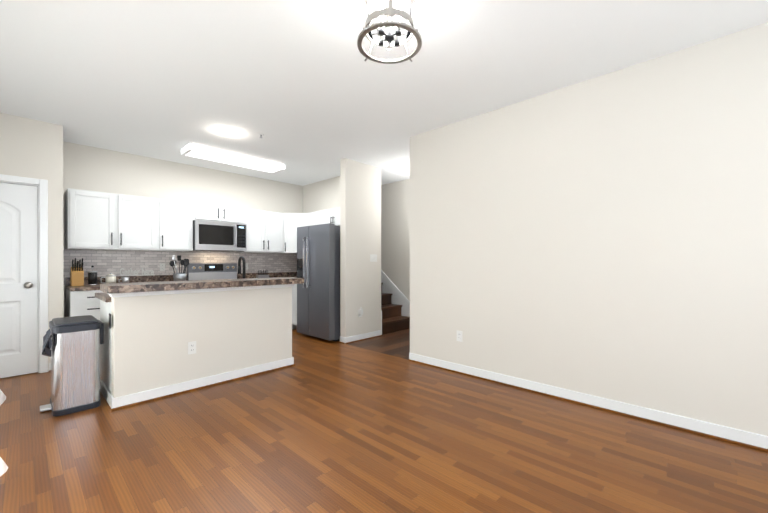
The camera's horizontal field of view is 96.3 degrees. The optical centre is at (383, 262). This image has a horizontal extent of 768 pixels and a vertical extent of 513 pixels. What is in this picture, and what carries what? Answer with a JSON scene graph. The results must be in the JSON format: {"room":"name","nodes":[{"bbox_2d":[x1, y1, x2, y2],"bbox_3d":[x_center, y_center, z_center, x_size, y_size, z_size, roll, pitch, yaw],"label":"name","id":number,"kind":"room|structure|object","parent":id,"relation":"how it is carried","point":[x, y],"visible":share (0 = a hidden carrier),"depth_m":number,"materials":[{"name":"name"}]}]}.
{"room":"kitchen","nodes":[
{"label":"kitchen","id":0,"kind":"room"},
{"bbox_2d":[0,113,65,371],"bbox_3d":[-4.002,-0.168,3.546,0.120,2.740,1.020,0,0,44],"label":"wall","id":1,"kind":"structure","parent":0,"point":[29,148],"depth_m":3.79,"materials":[{"name":"paint"}]},
{"bbox_2d":[0,389,5,405],"bbox_3d":[-2.292,0.421,1.732,3.232,1.560,0.459,0,0,44],"label":"sheer curtain","id":2,"kind":"object","parent":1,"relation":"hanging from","point":[2,397],"visible":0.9,"depth_m":2.92,"materials":[{"name":"white fabric"}]},
{"bbox_2d":[0,457,7,475],"bbox_3d":[-1.604,0.630,1.208,1.822,1.140,0.353,0,0,44],"label":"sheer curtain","id":3,"kind":"object","parent":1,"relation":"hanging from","point":[3,467],"visible":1,"depth_m":1.89,"materials":[{"name":"white fabric"}]},
{"bbox_2d":[0,182,37,377],"bbox_3d":[-4.000,0.184,3.453,0.115,2.013,0.742,0,0,44],"label":"closet door","id":4,"kind":"structure","parent":1,"relation":"in","point":[18,281],"depth_m":3.64,"materials":[{"name":"white wood"}]},
{"bbox_2d":[0,174,47,372],"bbox_3d":[-4.033,0.150,3.493,0.128,2.105,0.890,0,0,44],"label":"door frame","id":5,"kind":"structure","parent":1,"relation":"attached to","point":[41,185],"depth_m":3.74,"materials":[{"name":"white wood"}]},
{"bbox_2d":[64,141,303,241],"bbox_3d":[-3.211,-0.171,5.366,0.120,2.740,4.750,0,0,44],"label":"wall","id":6,"kind":"structure","parent":0,"point":[89,168],"depth_m":5.23,"materials":[{"name":"paint"}]},
{"bbox_2d":[65,188,160,250],"bbox_3d":[-3.612,-0.535,4.605,0.334,0.730,0.936,0,0,44],"label":"upper cabinet","id":7,"kind":"object","parent":6,"relation":"attached to","point":[94,220],"depth_m":4.45,"materials":[{"name":"white wood"}]},
{"bbox_2d":[161,199,192,251],"bbox_3d":[-3.133,-0.536,5.110,0.334,0.730,0.455,0,0,44],"label":"upper cabinet","id":8,"kind":"object","parent":6,"relation":"attached to","point":[176,216],"depth_m":5.00,"materials":[{"name":"white wood"}]},
{"bbox_2d":[63,247,296,284],"bbox_3d":[-2.866,0.042,5.640,0.003,0.488,3.578,0,0,44],"label":"tile backsplash","id":9,"kind":"structure","parent":6,"relation":"attached to","point":[105,262],"depth_m":5.13,"materials":[{"name":"grey tile"}]},
{"bbox_2d":[160,263,164,270],"bbox_3d":[-3.316,0.069,5.156,0.008,0.115,0.070,0,0,44],"label":"outlet","id":10,"kind":"object","parent":9,"relation":"attached to","point":[162,266],"visible":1,"depth_m":5.15,"materials":[{"name":"white plastic"}]},
{"bbox_2d":[65,272,296,283],"bbox_3d":[-2.837,0.238,5.649,0.025,0.100,3.515,0,0,44],"label":"countertop","id":11,"kind":"structure","parent":6,"relation":"attached to","point":[248,275],"depth_m":5.05,"materials":[{"name":"brown stone"}]},
{"bbox_2d":[193,203,224,221],"bbox_3d":[-2.818,-0.768,5.442,0.334,0.266,0.462,0,0,44],"label":"upper cabinet","id":12,"kind":"object","parent":6,"relation":"attached to","point":[204,212],"depth_m":5.32,"materials":[{"name":"white wood"}]},
{"bbox_2d":[193,220,246,250],"bbox_3d":[-2.659,-0.411,5.510,0.470,0.440,0.776,0,0,44],"label":"microwave","id":13,"kind":"object","parent":12,"relation":"attached to","point":[215,236],"visible":1,"depth_m":5.35,"materials":[{"name":"silver metal"}]},
{"bbox_2d":[225,206,244,223],"bbox_3d":[-2.596,-0.769,5.676,0.334,0.266,0.453,0,0,44],"label":"upper cabinet","id":14,"kind":"object","parent":6,"relation":"attached to","point":[232,215],"depth_m":5.61,"materials":[{"name":"white wood"}]},
{"bbox_2d":[236,209,280,252],"bbox_3d":[-2.164,-0.537,6.112,0.361,0.730,0.774,0,0,44],"label":"upper cabinet","id":15,"kind":"object","parent":6,"relation":"attached to","point":[263,227],"depth_m":5.97,"materials":[{"name":"white wood"}]},
{"bbox_2d":[281,213,304,253],"bbox_3d":[-1.626,-0.538,6.460,0.661,0.730,0.670,0,0,44],"label":"upper cabinet","id":16,"kind":"object","parent":6,"relation":"attached to","point":[290,222],"depth_m":6.27,"materials":[{"name":"white wood"}]},
{"bbox_2d":[109,284,294,410],"bbox_3d":[-1.676,0.722,3.451,0.146,0.960,1.707,0,0,44],"label":"wall","id":17,"kind":"structure","parent":0,"point":[235,333],"depth_m":3.25,"materials":[{"name":"paint"}]},
{"bbox_2d":[188,341,195,354],"bbox_3d":[-1.805,0.802,3.240,0.008,0.115,0.070,0,0,44],"label":"outlet","id":18,"kind":"object","parent":17,"relation":"attached to","point":[191,347],"visible":1,"depth_m":3.24,"materials":[{"name":"white plastic"}]},
{"bbox_2d":[304,167,383,330],"bbox_3d":[-0.841,-0.173,6.287,2.050,2.740,0.150,0,0,44],"label":"wall","id":19,"kind":"structure","parent":0,"point":[325,194],"depth_m":6.29,"materials":[{"name":"paint"}]},
{"bbox_2d":[305,211,316,225],"bbox_3d":[-1.199,-0.538,6.267,0.400,0.730,0.361,0,0,44],"label":"upper cabinet","id":20,"kind":"object","parent":19,"relation":"attached to","point":[310,218],"depth_m":6.16,"materials":[{"name":"white wood"}]},
{"bbox_2d":[317,207,339,225],"bbox_3d":[-0.716,-0.752,5.813,0.918,0.300,0.353,0,0,44],"label":"upper cabinet","id":21,"kind":"object","parent":19,"relation":"attached to","point":[332,215],"depth_m":5.76,"materials":[{"name":"white wood"}]},
{"bbox_2d":[340,158,375,336],"bbox_3d":[-0.406,-0.171,5.343,0.120,2.740,0.600,0,0,44],"label":"wall","id":22,"kind":"structure","parent":0,"point":[357,179],"depth_m":5.26,"materials":[{"name":"paint"}]},
{"bbox_2d":[341,320,381,343],"bbox_3d":[-0.304,1.069,5.355,0.036,0.260,0.806,0,0,44],"label":"baseboard","id":23,"kind":"structure","parent":22,"relation":"attached to","point":[345,340],"depth_m":5.30,"materials":[{"name":"white wood"}]},
{"bbox_2d":[370,254,376,261],"bbox_3d":[-0.165,-0.071,5.501,0.012,0.115,0.152,0,0,44],"label":"light switch","id":24,"kind":"object","parent":22,"relation":"attached to","point":[373,257],"visible":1,"depth_m":5.50,"materials":[{"name":"white plastic"}]},
{"bbox_2d":[0,329,767,512],"bbox_3d":[-0.554,1.227,3.432,9.400,0.050,5.860,0,0,44],"label":"floor","id":25,"kind":"structure","parent":0,"point":[321,425],"depth_m":2.19,"materials":[{"name":"brown wood"}]},
{"bbox_2d":[40,315,103,415],"bbox_3d":[-2.640,0.843,2.915,0.483,0.720,0.389,0,0,44],"label":"trash can","id":26,"kind":"object","parent":25,"relation":"on","point":[73,343],"visible":1,"depth_m":2.77,"materials":[{"name":"silver metal"}]},
{"bbox_2d":[65,288,102,319],"bbox_3d":[-3.657,0.766,4.351,0.624,0.870,0.503,0,0,44],"label":"base cabinet","id":27,"kind":"object","parent":25,"relation":"on","point":[82,300],"depth_m":4.06,"materials":[{"name":"white wood"}]},
{"bbox_2d":[65,280,186,291],"bbox_3d":[-3.345,0.310,4.671,0.635,0.040,1.397,0,0,44],"label":"countertop","id":28,"kind":"structure","parent":27,"relation":"on","point":[66,285],"depth_m":4.17,"materials":[{"name":"brown stone"}]},
{"bbox_2d":[70,258,83,285],"bbox_3d":[-3.816,0.118,4.282,0.217,0.343,0.115,0,0,44],"label":"knife block","id":29,"kind":"object","parent":28,"relation":"on","point":[77,275],"visible":1,"depth_m":4.25,"materials":[{"name":"brown wood"}]},
{"bbox_2d":[87,265,97,284],"bbox_3d":[-3.706,0.164,4.381,0.140,0.252,0.100,0,0,44],"label":"press","id":30,"kind":"object","parent":28,"relation":"on","point":[92,277],"visible":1,"depth_m":4.36,"materials":[{"name":"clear glass"}]},
{"bbox_2d":[101,273,115,282],"bbox_3d":[-3.591,0.212,4.488,0.114,0.155,0.162,0,0,44],"label":"kettle","id":31,"kind":"object","parent":28,"relation":"on","point":[110,277],"visible":0.92,"depth_m":4.46,"materials":[{"name":"beige ceramic"}]},
{"bbox_2d":[119,277,128,282],"bbox_3d":[-3.460,0.243,4.582,0.084,0.093,0.116,0,0,44],"label":"canister","id":32,"kind":"object","parent":28,"relation":"on","point":[125,279],"visible":0.88,"depth_m":4.56,"materials":[{"name":"silver metal"}]},
{"bbox_2d":[170,255,188,280],"bbox_3d":[-2.986,0.091,5.041,0.210,0.395,0.251,0,0,44],"label":"utensil crock","id":33,"kind":"object","parent":28,"relation":"on","point":[179,276],"visible":1,"depth_m":5.00,"materials":[{"name":"grey metal"}]},
{"bbox_3d":[-3.523,0.183,4.925,0.019,0.011,0.420,0,0,44],"label":"gather sign","id":34,"kind":"object","parent":27,"relation":"on","visible":0},
{"bbox_2d":[120,268,153,274],"bbox_3d":[-3.530,0.130,4.923,0.012,0.105,0.404,0,0,44],"label":"gather sign","id":35,"kind":"object","parent":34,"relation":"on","point":[137,271],"visible":1,"depth_m":4.91,"materials":[{"name":"white metal"}]},
{"bbox_2d":[96,297,110,403],"bbox_3d":[-1.937,0.767,3.686,0.756,0.870,1.675,0,0,44],"label":"kitchen island","id":36,"kind":"object","parent":25,"relation":"on","point":[105,306],"depth_m":3.07,"materials":[{"name":"white"}]},
{"bbox_2d":[95,285,264,300],"bbox_3d":[-1.960,0.312,3.720,0.635,0.040,1.724,0,0,44],"label":"island countertop","id":37,"kind":"structure","parent":36,"relation":"on","point":[102,296],"depth_m":3.03,"materials":[{"name":"brown stone"}]},
{"bbox_2d":[238,256,245,278],"bbox_3d":[-1.615,0.108,3.980,0.166,0.365,0.109,0,0,44],"label":"faucet","id":38,"kind":"object","parent":37,"relation":"on","point":[242,258],"visible":0.75,"depth_m":3.92,"materials":[{"name":"black metal"}]},
{"bbox_2d":[187,263,236,280],"bbox_3d":[-2.581,0.606,5.438,0.686,1.185,0.754,0,0,44],"label":"range","id":39,"kind":"object","parent":25,"relation":"on","point":[205,271],"visible":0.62,"depth_m":5.59,"materials":[{"name":"silver metal"}]},
{"bbox_2d":[292,287,292,328],"bbox_3d":[-2.067,0.763,5.997,0.663,0.870,0.752,0,0,44],"label":"base cabinet","id":40,"kind":"object","parent":25,"relation":"on","point":[292,287],"depth_m":6.05,"materials":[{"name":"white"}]},
{"bbox_2d":[293,284,296,329],"bbox_3d":[-1.291,0.762,6.152,0.375,0.870,0.657,0,0,44],"label":"base cabinet","id":41,"kind":"object","parent":25,"relation":"on","point":[295,286],"depth_m":6.02,"materials":[{"name":"white wood"}]},
{"bbox_2d":[269,276,296,277],"bbox_3d":[-1.871,0.307,6.223,0.635,0.040,1.351,0,0,44],"label":"countertop","id":42,"kind":"structure","parent":41,"relation":"on","point":[269,276],"depth_m":6.57,"materials":[{"name":"brown stone"}]},
{"bbox_2d":[256,270,268,277],"bbox_3d":[-2.129,0.207,6.042,0.080,0.159,0.200,0,0,44],"label":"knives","id":43,"kind":"object","parent":42,"relation":"on","point":[262,276],"visible":0.96,"depth_m":6.02,"materials":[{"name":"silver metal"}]},
{"bbox_2d":[297,223,339,341],"bbox_3d":[-0.888,0.302,5.642,0.870,1.792,0.828,0,0,44],"label":"fridge","id":44,"kind":"object","parent":25,"relation":"on","point":[318,289],"visible":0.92,"depth_m":5.26,"materials":[{"name":"grey metal"}]},
{"bbox_2d":[381,270,409,334],"bbox_3d":[-0.776,-0.004,6.936,2.830,2.398,0.876,0,0,44],"label":"stairs","id":45,"kind":"structure","parent":25,"relation":"on","point":[393,319],"depth_m":6.37,"materials":[{"name":"brown wood"}]},
{"bbox_2d":[0,0,767,185],"bbox_3d":[-0.554,-1.578,3.427,9.400,0.080,5.860,0,0,44],"label":"ceiling","id":46,"kind":"structure","parent":0,"point":[308,91],"depth_m":2.69,"materials":[{"name":"paint"}]},
{"bbox_2d":[219,129,235,134],"bbox_3d":[-1.837,-1.535,4.052,0.180,0.008,0.180,0,0,44],"label":"recessed light","id":47,"kind":"object","parent":46,"relation":"in","point":[227,131],"visible":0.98,"depth_m":4.05,"materials":[{"name":"white plastic"}]},
{"bbox_2d":[181,143,284,173],"bbox_3d":[-2.145,-1.495,5.020,0.356,0.089,1.364,0,0,44],"label":"kitchen ceiling light","id":48,"kind":"object","parent":46,"relation":"attached to","point":[206,153],"visible":1,"depth_m":4.86,"materials":[{"name":"white plastic"}]},
{"bbox_2d":[357,0,421,63],"bbox_3d":[0.030,-1.356,1.894,0.395,0.358,0.394,0,0,44],"label":"lantern","id":49,"kind":"object","parent":46,"relation":"hanging from","point":[403,23],"visible":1,"depth_m":1.89,"materials":[{"name":"silver metal"}]},
{"bbox_2d":[384,179,407,315],"bbox_3d":[-0.160,-0.174,7.040,4.800,2.740,0.120,0,0,44],"label":"wall","id":50,"kind":"structure","parent":0,"point":[395,193],"depth_m":6.58,"materials":[{"name":"paint"}]},
{"bbox_2d":[408,22,767,435],"bbox_3d":[2.047,-0.167,2.684,4.640,2.740,0.140,0,0,44],"label":"wall","id":51,"kind":"structure","parent":0,"point":[604,236],"depth_m":2.76,"materials":[{"name":"paint"}]},
{"bbox_2d":[457,330,461,341],"bbox_3d":[0.821,0.802,3.747,0.070,0.115,0.008,0,0,44],"label":"outlet","id":52,"kind":"object","parent":51,"relation":"attached to","point":[459,335],"visible":1,"depth_m":3.74,"materials":[{"name":"white plastic"}]},
{"bbox_2d":[408,353,767,451],"bbox_3d":[1.946,1.156,2.667,4.520,0.095,0.026,0,0,44],"label":"baseboard","id":53,"kind":"structure","parent":51,"relation":"attached to","point":[731,435],"depth_m":2.75,"materials":[{"name":"white wood"}]}
]}

